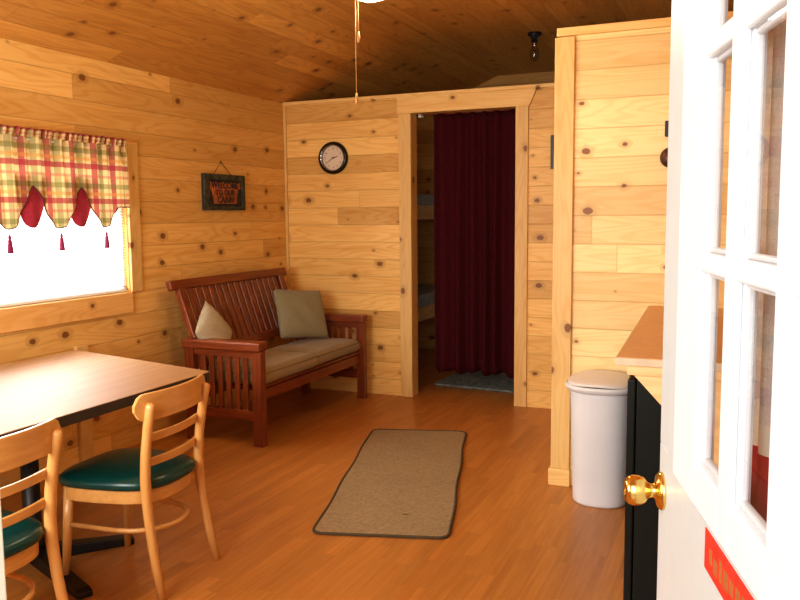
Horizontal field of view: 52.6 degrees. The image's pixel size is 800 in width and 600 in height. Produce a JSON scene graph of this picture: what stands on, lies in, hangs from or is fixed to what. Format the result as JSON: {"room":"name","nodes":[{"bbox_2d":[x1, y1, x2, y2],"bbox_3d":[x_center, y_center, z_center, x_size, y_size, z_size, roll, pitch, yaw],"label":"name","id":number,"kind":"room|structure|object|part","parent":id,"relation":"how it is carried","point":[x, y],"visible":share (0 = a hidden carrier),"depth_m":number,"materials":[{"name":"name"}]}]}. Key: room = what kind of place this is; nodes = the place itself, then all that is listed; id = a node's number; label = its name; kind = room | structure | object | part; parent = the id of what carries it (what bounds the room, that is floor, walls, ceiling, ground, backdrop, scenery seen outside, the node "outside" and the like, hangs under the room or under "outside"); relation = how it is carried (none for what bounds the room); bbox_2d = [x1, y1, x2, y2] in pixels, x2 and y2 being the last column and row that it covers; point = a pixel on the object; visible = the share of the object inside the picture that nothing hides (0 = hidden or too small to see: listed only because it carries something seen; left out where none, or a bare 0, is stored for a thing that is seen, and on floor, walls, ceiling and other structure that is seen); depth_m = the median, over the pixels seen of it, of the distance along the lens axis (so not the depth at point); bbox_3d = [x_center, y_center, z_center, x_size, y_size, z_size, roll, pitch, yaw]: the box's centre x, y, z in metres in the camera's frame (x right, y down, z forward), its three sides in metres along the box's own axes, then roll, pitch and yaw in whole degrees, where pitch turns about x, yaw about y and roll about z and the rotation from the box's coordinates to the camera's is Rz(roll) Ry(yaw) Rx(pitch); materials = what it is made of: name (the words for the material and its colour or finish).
{"room":"cabin interior","nodes":[
{"label":"cabin interior","id":0,"kind":"room"},
{"bbox_2d":[0,38,287,487],"bbox_3d":[-1.652,-0.302,5.631,0.100,2.459,8.050,2,6,23],"label":"wall","id":1,"kind":"structure","parent":0,"point":[182,130],"depth_m":5.51,"materials":[{"name":"brown wood"}]},
{"bbox_2d":[0,208,124,307],"bbox_3d":[-2.073,-0.443,4.659,0.050,0.910,1.290,2,6,23],"label":"window","id":2,"kind":"structure","parent":1,"relation":"in","point":[44,208],"depth_m":5.21,"materials":[{"name":"white plastic"}]},
{"bbox_2d":[0,209,126,306],"bbox_3d":[-2.034,-0.444,4.642,0.029,0.902,1.260,2,6,23],"label":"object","id":3,"kind":"object","parent":2,"relation":"attached to","point":[84,232],"visible":0.66,"depth_m":4.75,"materials":[{"name":"white plastic"}]},
{"bbox_3d":[-2.022,-0.437,4.637,0.002,0.860,0.002,2,6,23],"label":"ladder cord","id":4,"kind":"part","parent":3,"relation":"part of","materials":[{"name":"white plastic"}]},
{"bbox_3d":[-2.030,-0.002,4.688,0.024,0.014,1.254,2,6,23],"label":"rail","id":5,"kind":"part","parent":3,"relation":"part of","materials":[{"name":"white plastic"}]},
{"bbox_2d":[0,124,129,253],"bbox_3d":[-1.988,-0.612,4.529,0.058,0.678,1.332,2,6,23],"label":"window valance","id":6,"kind":"object","parent":1,"relation":"attached to","point":[69,178],"visible":1,"depth_m":4.62,"materials":[{"name":"multicoloured fabric"}]},
{"bbox_3d":[-1.977,-0.518,4.535,0.038,0.240,1.318,2,6,23],"label":"edge cord","id":7,"kind":"part","parent":6,"relation":"part of","materials":[{"name":"fabric"}]},
{"bbox_3d":[-2.010,-0.888,4.502,0.018,0.017,1.320,2,6,23],"label":"curtain rod","id":8,"kind":"part","parent":6,"relation":"part of","materials":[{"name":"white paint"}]},
{"bbox_2d":[0,292,133,333],"bbox_3d":[-2.040,0.087,4.593,0.028,0.132,1.490,2,6,23],"label":"trim","id":9,"kind":"structure","parent":1,"relation":"attached to","point":[12,319],"depth_m":4.73,"materials":[{"name":"brown wood"}]},
{"bbox_2d":[74,344,93,462],"bbox_3d":[-1.919,0.639,4.918,0.030,0.740,0.090,2,6,23],"label":"trim","id":10,"kind":"structure","parent":1,"relation":"attached to","point":[85,434],"depth_m":4.91,"materials":[{"name":"brown wood"}]},
{"bbox_2d":[125,144,142,291],"bbox_3d":[-1.732,-0.530,5.269,0.022,0.950,0.100,2,6,23],"label":"trim","id":11,"kind":"structure","parent":1,"relation":"attached to","point":[133,213],"depth_m":5.26,"materials":[{"name":"brown wood"}]},
{"bbox_2d":[201,161,245,209],"bbox_3d":[-1.337,-0.868,6.150,0.033,0.370,0.520,2,6,23],"label":"welcome sign","id":12,"kind":"object","parent":1,"relation":"hanging from","point":[219,191],"visible":1,"depth_m":6.12,"materials":[{"name":"black wood"}]},
{"bbox_3d":[-1.328,-0.814,6.161,0.004,0.161,0.395,2,6,23],"label":"orange panel","id":13,"kind":"part","parent":12,"relation":"part of","materials":[{"name":"orange wood"}]},
{"bbox_2d":[1,348,624,599],"bbox_3d":[0.243,1.013,4.957,4.200,0.050,8.050,2,6,23],"label":"floor","id":14,"kind":"structure","parent":0,"point":[515,535],"depth_m":3.95,"materials":[{"name":"laminate"}]},
{"bbox_2d":[0,419,67,599],"bbox_3d":[-1.438,0.828,2.679,0.531,0.828,0.495,2,6,22],"label":"dining chair","id":15,"kind":"object","parent":14,"relation":"on","point":[22,533],"visible":0.96,"depth_m":2.68,"materials":[{"name":"brown wood"}]},
{"bbox_3d":[-1.458,0.839,2.688,0.456,0.062,0.437,2,6,22],"label":"seat frame","id":16,"kind":"part","parent":15,"relation":"part of","materials":[{"name":"brown wood"}]},
{"bbox_3d":[-1.458,0.783,2.682,0.489,0.055,0.469,2,6,22],"label":"seat","id":17,"kind":"part","parent":15,"relation":"part of","materials":[{"name":"green leather"}]},
{"bbox_3d":[-1.246,0.477,2.562,0.067,0.110,0.495,2,6,22],"label":"crest rail","id":18,"kind":"part","parent":15,"relation":"part of","materials":[{"name":"brown wood"}]},
{"bbox_3d":[-1.167,0.832,2.779,0.105,0.795,0.041,0,6,9],"label":"leg","id":19,"kind":"part","parent":15,"relation":"part of","materials":[{"name":"brown wood"}]},
{"bbox_2d":[0,350,209,599],"bbox_3d":[-1.688,0.770,3.596,1.162,0.751,1.850,2,6,23],"label":"dining table","id":20,"kind":"object","parent":14,"relation":"on","point":[72,387],"visible":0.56,"depth_m":3.61,"materials":[{"name":"laminate"}]},
{"bbox_2d":[59,374,220,599],"bbox_3d":[-1.111,0.748,3.415,0.531,0.828,0.495,2,6,19],"label":"dining chair","id":21,"kind":"object","parent":14,"relation":"on","point":[145,475],"visible":1,"depth_m":3.28,"materials":[{"name":"brown wood"}]},
{"bbox_3d":[-1.360,0.959,3.319,0.068,0.428,0.041,-3,6,-20],"label":"leg","id":22,"kind":"part","parent":21,"relation":"part of","materials":[{"name":"brown wood"}]},
{"bbox_3d":[-1.131,0.703,3.417,0.489,0.055,0.469,2,6,19],"label":"seat","id":23,"kind":"part","parent":21,"relation":"part of","materials":[{"name":"green leather"}]},
{"bbox_3d":[-1.237,0.921,3.679,0.041,0.428,0.068,-4,7,-33],"label":"leg","id":24,"kind":"part","parent":21,"relation":"part of","materials":[{"name":"brown wood"}]},
{"bbox_3d":[-1.131,0.759,3.423,0.456,0.062,0.437,2,6,19],"label":"seat frame","id":25,"kind":"part","parent":21,"relation":"part of","materials":[{"name":"brown wood"}]},
{"bbox_3d":[-0.970,0.790,3.166,0.105,0.795,0.041,3,7,31],"label":"leg","id":26,"kind":"part","parent":21,"relation":"part of","materials":[{"name":"brown wood"}]},
{"bbox_3d":[-0.914,0.396,3.310,0.067,0.110,0.495,2,6,19],"label":"crest rail","id":27,"kind":"part","parent":21,"relation":"part of","materials":[{"name":"brown wood"}]},
{"bbox_3d":[-0.846,0.751,3.531,0.105,0.795,0.041,0,6,6],"label":"leg","id":28,"kind":"part","parent":21,"relation":"part of","materials":[{"name":"brown wood"}]},
{"bbox_2d":[166,267,366,447],"bbox_3d":[-0.918,0.339,6.084,0.729,1.078,1.624,2,6,23],"label":"wooden bench","id":29,"kind":"object","parent":14,"relation":"on","point":[196,350],"visible":0.81,"depth_m":5.70,"materials":[{"name":"red wood"}]},
{"bbox_3d":[-1.406,0.629,5.494,0.070,0.632,0.060,2,6,23],"label":"leg","id":30,"kind":"part","parent":29,"relation":"part of","materials":[{"name":"red wood"}]},
{"bbox_3d":[-1.164,0.347,5.359,0.463,0.047,0.036,2,6,23],"label":"rail","id":31,"kind":"part","parent":29,"relation":"part of","materials":[{"name":"red wood"}]},
{"bbox_3d":[-1.167,0.293,5.355,0.617,0.060,0.104,2,6,23],"label":"armrest","id":32,"kind":"part","parent":29,"relation":"part of","materials":[{"name":"red wood"}]},
{"bbox_3d":[-1.160,0.753,5.402,0.463,0.070,0.036,2,6,23],"label":"rail","id":33,"kind":"part","parent":29,"relation":"part of","materials":[{"name":"red wood"}]},
{"bbox_3d":[-1.259,-0.165,6.100,0.058,0.072,1.480,2,6,23],"label":"rail","id":34,"kind":"part","parent":29,"relation":"part of","materials":[{"name":"red wood"}]},
{"bbox_3d":[-1.105,0.286,6.099,0.052,0.070,1.290,2,6,23],"label":"rail","id":35,"kind":"part","parent":29,"relation":"part of","materials":[{"name":"red wood"}]},
{"bbox_3d":[-0.916,0.646,5.285,0.070,0.632,0.060,2,6,23],"label":"leg","id":36,"kind":"part","parent":29,"relation":"part of","materials":[{"name":"red wood"}]},
{"bbox_2d":[207,350,317,384],"bbox_3d":[-0.970,0.463,5.719,0.480,0.121,0.729,2,6,23],"label":"seat cushion","id":37,"kind":"object","parent":29,"relation":"on","point":[279,364],"visible":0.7,"depth_m":5.61,"materials":[{"name":"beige fabric"}]},
{"bbox_2d":[195,301,231,362],"bbox_3d":[-1.278,0.222,5.570,0.180,0.425,0.455,0,6,9],"label":"throw pillow","id":38,"kind":"object","parent":37,"relation":"on","point":[210,324],"visible":0.66,"depth_m":5.51,"materials":[{"name":"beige fabric"}]},
{"bbox_3d":[-0.806,0.478,6.888,0.070,0.632,0.050,2,6,23],"label":"leg","id":39,"kind":"part","parent":29,"relation":"part of","materials":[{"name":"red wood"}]},
{"bbox_3d":[-0.634,0.556,5.991,0.035,0.070,1.470,2,6,23],"label":"rail","id":40,"kind":"part","parent":29,"relation":"part of","materials":[{"name":"red wood"}]},
{"bbox_2d":[267,337,360,365],"bbox_3d":[-0.684,0.392,6.395,0.470,0.117,0.742,2,6,23],"label":"seat cushion","id":41,"kind":"object","parent":29,"relation":"on","point":[325,349],"visible":0.7,"depth_m":6.28,"materials":[{"name":"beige fabric"}]},
{"bbox_2d":[273,289,328,337],"bbox_3d":[-0.786,0.110,6.446,0.515,0.418,0.190,-6,8,-44],"label":"throw pillow","id":42,"kind":"object","parent":41,"relation":"on","point":[300,314],"visible":1,"depth_m":6.38,"materials":[{"name":"grey fabric"}]},
{"bbox_3d":[-0.564,0.196,6.753,0.463,0.047,0.026,2,6,23],"label":"rail","id":43,"kind":"part","parent":29,"relation":"part of","materials":[{"name":"red wood"}]},
{"bbox_3d":[-0.560,0.602,6.795,0.463,0.070,0.026,2,6,23],"label":"rail","id":44,"kind":"part","parent":29,"relation":"part of","materials":[{"name":"red wood"}]},
{"bbox_3d":[-0.567,0.142,6.749,0.617,0.060,0.094,2,6,23],"label":"armrest","id":45,"kind":"part","parent":29,"relation":"part of","materials":[{"name":"red wood"}]},
{"bbox_3d":[-0.316,0.495,6.679,0.070,0.632,0.050,2,6,23],"label":"leg","id":46,"kind":"part","parent":29,"relation":"part of","materials":[{"name":"red wood"}]},
{"bbox_2d":[312,429,466,538],"bbox_3d":[0.018,1.008,4.723,0.673,0.015,1.885,0,6,7],"label":"rug","id":47,"kind":"object","parent":14,"relation":"on","point":[399,483],"visible":1,"depth_m":4.44,"materials":[{"name":"beige carpet"}]},
{"bbox_2d":[417,194,434,321],"bbox_3d":[0.014,-0.234,8.252,0.850,1.750,1.640,2,6,23],"label":"bunk bed","id":48,"kind":"object","parent":14,"relation":"on","point":[425,203],"visible":0.02,"depth_m":7.81,"materials":[{"name":"brown wood"}]},
{"bbox_3d":[0.003,-0.879,8.171,0.830,0.130,1.590,2,6,23],"label":"rail","id":49,"kind":"part","parent":48,"relation":"part of","materials":[{"name":"brown wood"}]},
{"bbox_3d":[0.006,-0.960,8.177,0.765,0.190,1.480,2,6,23],"label":"mattress","id":50,"kind":"part","parent":48,"relation":"part of","materials":[{"name":"fabric"}]},
{"bbox_3d":[0.011,0.076,8.271,0.830,0.130,1.590,2,6,23],"label":"rail","id":51,"kind":"part","parent":48,"relation":"part of","materials":[{"name":"brown wood"}]},
{"bbox_3d":[0.014,-0.005,8.277,0.765,0.190,1.480,2,6,23],"label":"mattress","id":52,"kind":"part","parent":48,"relation":"part of","materials":[{"name":"fabric"}]},
{"bbox_2d":[434,370,513,392],"bbox_3d":[0.865,0.725,7.323,0.902,0.020,0.830,2,7,26],"label":"bath mat","id":53,"kind":"object","parent":14,"relation":"on","point":[501,382],"visible":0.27,"depth_m":7.20,"materials":[{"name":"grey fabric"}]},
{"bbox_2d":[565,369,629,508],"bbox_3d":[1.049,0.720,4.227,0.374,0.672,0.332,2,6,23],"label":"trash bin","id":54,"kind":"object","parent":14,"relation":"on","point":[598,397],"visible":0.8,"depth_m":4.12,"materials":[{"name":"white plastic"}]},
{"bbox_3d":[1.046,0.409,4.195,0.350,0.046,0.308,2,6,23],"label":"lid","id":55,"kind":"part","parent":54,"relation":"part of","materials":[{"name":"beige plastic"}]},
{"bbox_2d":[623,375,660,599],"bbox_3d":[1.301,0.673,3.352,0.630,0.942,1.400,2,6,20],"label":"mini fridge","id":56,"kind":"object","parent":14,"relation":"on","point":[643,440],"visible":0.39,"depth_m":2.78,"materials":[{"name":"black metal"}]},
{"bbox_3d":[1.027,0.660,3.450,0.028,0.923,1.390,2,6,20],"label":"door panel","id":57,"kind":"part","parent":56,"relation":"part of","materials":[{"name":"black metal"}]},
{"bbox_2d":[0,0,733,116],"bbox_3d":[0.219,-1.714,4.672,4.200,0.598,8.050,2,6,23],"label":"ceiling","id":58,"kind":"structure","parent":0,"point":[281,51],"depth_m":5.76,"materials":[{"name":"brown wood"}]},
{"bbox_2d":[355,0,380,104],"bbox_3d":[-0.147,-1.413,3.954,0.210,0.920,0.218,2,6,23],"label":"ceiling light","id":59,"kind":"object","parent":58,"relation":"attached to","point":[358,33],"visible":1,"depth_m":3.89,"materials":[{"name":"brown metal"}]},
{"bbox_3d":[-0.200,-1.335,3.897,0.006,0.668,0.046,4,8,39],"label":"pull chain","id":60,"kind":"part","parent":59,"relation":"part of","materials":[{"name":"gold metal"}]},
{"bbox_3d":[-0.210,-0.974,3.919,0.017,0.055,0.017,2,6,23],"label":"pull knob","id":61,"kind":"part","parent":59,"relation":"part of","materials":[{"name":"gold metal"}]},
{"bbox_3d":[-0.200,-1.263,3.889,0.017,0.055,0.017,2,6,23],"label":"pull knob","id":62,"kind":"part","parent":59,"relation":"part of","materials":[{"name":"gold metal"}]},
{"bbox_3d":[-0.146,-1.523,3.947,0.210,0.130,0.210,2,6,23],"label":"glass globe","id":63,"kind":"part","parent":59,"relation":"part of"},
{"bbox_2d":[528,31,541,58],"bbox_3d":[1.089,-2.043,6.554,0.110,0.230,0.110,2,6,23],"label":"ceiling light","id":64,"kind":"object","parent":58,"relation":"attached to","point":[534,35],"visible":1,"depth_m":6.53,"materials":[{"name":"black metal"}]},
{"bbox_3d":[1.089,-2.023,6.556,0.036,0.120,0.036,2,6,23],"label":"bulb","id":65,"kind":"part","parent":64,"relation":"part of","materials":[{"name":"glass"}]},
{"bbox_2d":[528,31,541,42],"bbox_3d":[1.088,-2.120,6.545,0.110,0.075,0.110,2,6,23],"label":"socket","id":66,"kind":"object","parent":64,"relation":"attached to","point":[534,35],"depth_m":6.52,"materials":[{"name":"black metal"}]},
{"bbox_2d":[286,87,554,408],"bbox_3d":[0.878,-0.397,6.324,4.000,2.459,0.110,2,6,23],"label":"wall","id":67,"kind":"structure","parent":0,"point":[344,245],"depth_m":6.75,"materials":[{"name":"brown wood"}]},
{"bbox_2d":[283,106,291,342],"bbox_3d":[-0.977,-0.446,7.045,0.022,2.439,0.022,2,6,23],"label":"trim","id":68,"kind":"structure","parent":67,"relation":"attached to","point":[284,107],"depth_m":6.99,"materials":[{"name":"brown wood"}]},
{"bbox_2d":[318,142,347,173],"bbox_3d":[-0.562,-1.189,6.777,0.272,0.272,0.038,2,6,23],"label":"wall clock","id":69,"kind":"object","parent":67,"relation":"attached to","point":[333,156],"visible":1,"depth_m":6.78,"materials":[{"name":"black plastic"}]},
{"bbox_2d":[398,113,412,396],"bbox_3d":[0.048,-0.346,6.616,0.105,2.312,0.020,2,6,23],"label":"trim","id":70,"kind":"structure","parent":67,"relation":"attached to","point":[404,120],"depth_m":6.60,"materials":[{"name":"brown wood"}]},
{"bbox_2d":[411,114,417,396],"bbox_3d":[0.117,-0.351,6.660,0.013,2.312,0.115,2,6,23],"label":"trim","id":71,"kind":"structure","parent":67,"relation":"attached to","point":[413,116],"depth_m":6.65,"materials":[{"name":"brown wood"}]},
{"bbox_2d":[282,83,554,105],"bbox_3d":[0.278,-1.634,6.444,2.722,0.028,0.158,2,6,23],"label":"trim","id":72,"kind":"structure","parent":67,"relation":"attached to","point":[543,85],"depth_m":6.41,"materials":[{"name":"brown wood"}]},
{"bbox_2d":[416,109,515,377],"bbox_3d":[0.575,-0.446,6.566,1.250,2.142,0.100,2,6,23],"label":"curtain","id":73,"kind":"object","parent":67,"relation":"hanging from","point":[474,151],"visible":0.88,"depth_m":6.56,"materials":[{"name":"red fabric"}]},
{"bbox_3d":[0.567,-1.502,6.460,1.250,0.019,0.020,2,6,23],"label":"curtain rod","id":74,"kind":"part","parent":73,"relation":"part of","materials":[{"name":"brown plastic"}]},
{"bbox_2d":[397,88,536,113],"bbox_3d":[0.501,-1.542,6.290,1.139,0.127,0.022,2,6,23],"label":"trim","id":75,"kind":"structure","parent":67,"relation":"attached to","point":[516,97],"depth_m":6.27,"materials":[{"name":"brown wood"}]},
{"bbox_2d":[514,106,528,406],"bbox_3d":[0.934,-0.314,6.238,0.098,2.312,0.020,2,6,23],"label":"trim","id":76,"kind":"structure","parent":67,"relation":"attached to","point":[522,112],"depth_m":6.22,"materials":[{"name":"brown wood"}]},
{"bbox_2d":[550,135,553,168],"bbox_3d":[1.226,-1.102,6.019,0.210,0.250,0.034,2,6,23],"label":"picture frame","id":77,"kind":"object","parent":67,"relation":"attached to","point":[552,136],"visible":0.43,"depth_m":6.04,"materials":[{"name":"black metal"}]},
{"bbox_2d":[417,71,554,348],"bbox_3d":[1.795,-0.875,8.433,4.200,2.956,0.100,2,6,23],"label":"wall","id":78,"kind":"structure","parent":0,"point":[425,126],"depth_m":8.98,"materials":[{"name":"brown wood"}]},
{"bbox_2d":[560,27,731,484],"bbox_3d":[1.767,-0.261,4.951,1.278,2.459,1.726,2,6,23],"label":"wall partition","id":79,"kind":"structure","parent":0,"point":[622,79],"depth_m":4.24,"materials":[{"name":"brown wood"}]},
{"bbox_2d":[548,465,570,486],"bbox_3d":[0.905,0.977,4.548,0.119,0.095,0.134,2,6,23],"label":"trim","id":80,"kind":"structure","parent":79,"relation":"attached to","point":[556,476],"depth_m":4.49,"materials":[{"name":"brown wood"}]},
{"bbox_2d":[551,36,575,468],"bbox_3d":[0.899,-0.229,4.428,0.104,2.329,0.120,2,6,23],"label":"trim","id":81,"kind":"structure","parent":79,"relation":"attached to","point":[564,100],"depth_m":4.37,"materials":[{"name":"brown wood"}]},
{"bbox_2d":[557,11,733,37],"bbox_3d":[1.438,-1.394,4.077,1.272,0.042,0.146,2,6,23],"label":"trim","id":82,"kind":"structure","parent":79,"relation":"attached to","point":[659,22],"depth_m":4.14,"materials":[{"name":"brown wood"}]},
{"bbox_2d":[660,148,667,166],"bbox_3d":[1.368,-0.719,4.088,0.104,0.104,0.074,2,6,23],"label":"coat hook","id":83,"kind":"object","parent":79,"relation":"attached to","point":[664,155],"visible":0.32,"depth_m":4.07,"materials":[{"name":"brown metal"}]},
{"bbox_2d":[665,121,668,136],"bbox_3d":[1.401,-0.866,4.084,0.124,0.080,0.026,2,6,23],"label":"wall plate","id":84,"kind":"object","parent":79,"relation":"attached to","point":[666,122],"visible":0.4,"depth_m":4.10,"materials":[{"name":"black metal"}]},
{"bbox_3d":[-1.328,-0.090,1.186,4.200,2.956,0.140,2,6,23],"label":"wall","id":85,"kind":"structure","parent":0,"visible":0},
{"bbox_2d":[0,498,6,599],"bbox_3d":[-0.550,0.314,0.888,0.120,2.200,0.177,2,6,23],"label":"trim","id":86,"kind":"structure","parent":85,"relation":"attached to","point":[3,596],"depth_m":0.94,"materials":[{"name":"beige paint"}]},
{"bbox_2d":[624,0,799,599],"bbox_3d":[0.404,0.311,1.023,0.104,2.138,0.929,0,6,7],"label":"door","id":87,"kind":"structure","parent":85,"relation":"in","point":[713,544],"depth_m":1.04,"materials":[{"name":"paint"}]},
{"bbox_3d":[0.438,0.343,1.458,0.066,0.068,0.068,0,6,7],"label":"knob","id":88,"kind":"part","parent":87,"relation":"part of","materials":[{"name":"gold metal"}]},
{"bbox_2d":[750,19,786,521],"bbox_3d":[0.459,-0.153,0.947,0.020,1.100,0.870,0,6,7],"label":"glass pane","id":89,"kind":"object","parent":87,"relation":"attached to","point":[776,46],"visible":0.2,"depth_m":1.04,"materials":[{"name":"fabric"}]},
{"bbox_3d":[2.116,-0.167,4.021,0.100,2.459,8.050,2,6,23],"label":"wall","id":90,"kind":"structure","parent":0,"visible":0},
{"bbox_2d":[615,306,723,466],"bbox_3d":[1.340,0.420,3.375,0.781,0.599,1.620,2,6,23],"label":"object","id":91,"kind":"structure","parent":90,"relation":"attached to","point":[642,351],"depth_m":2.75,"materials":[{"name":"laminate"}]},
{"bbox_2d":[615,307,721,371],"bbox_3d":[1.337,0.137,3.345,0.781,0.025,1.620,2,6,23],"label":"countertop","id":92,"kind":"structure","parent":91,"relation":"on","point":[618,361],"depth_m":2.70,"materials":[{"name":"laminate"}]}
]}

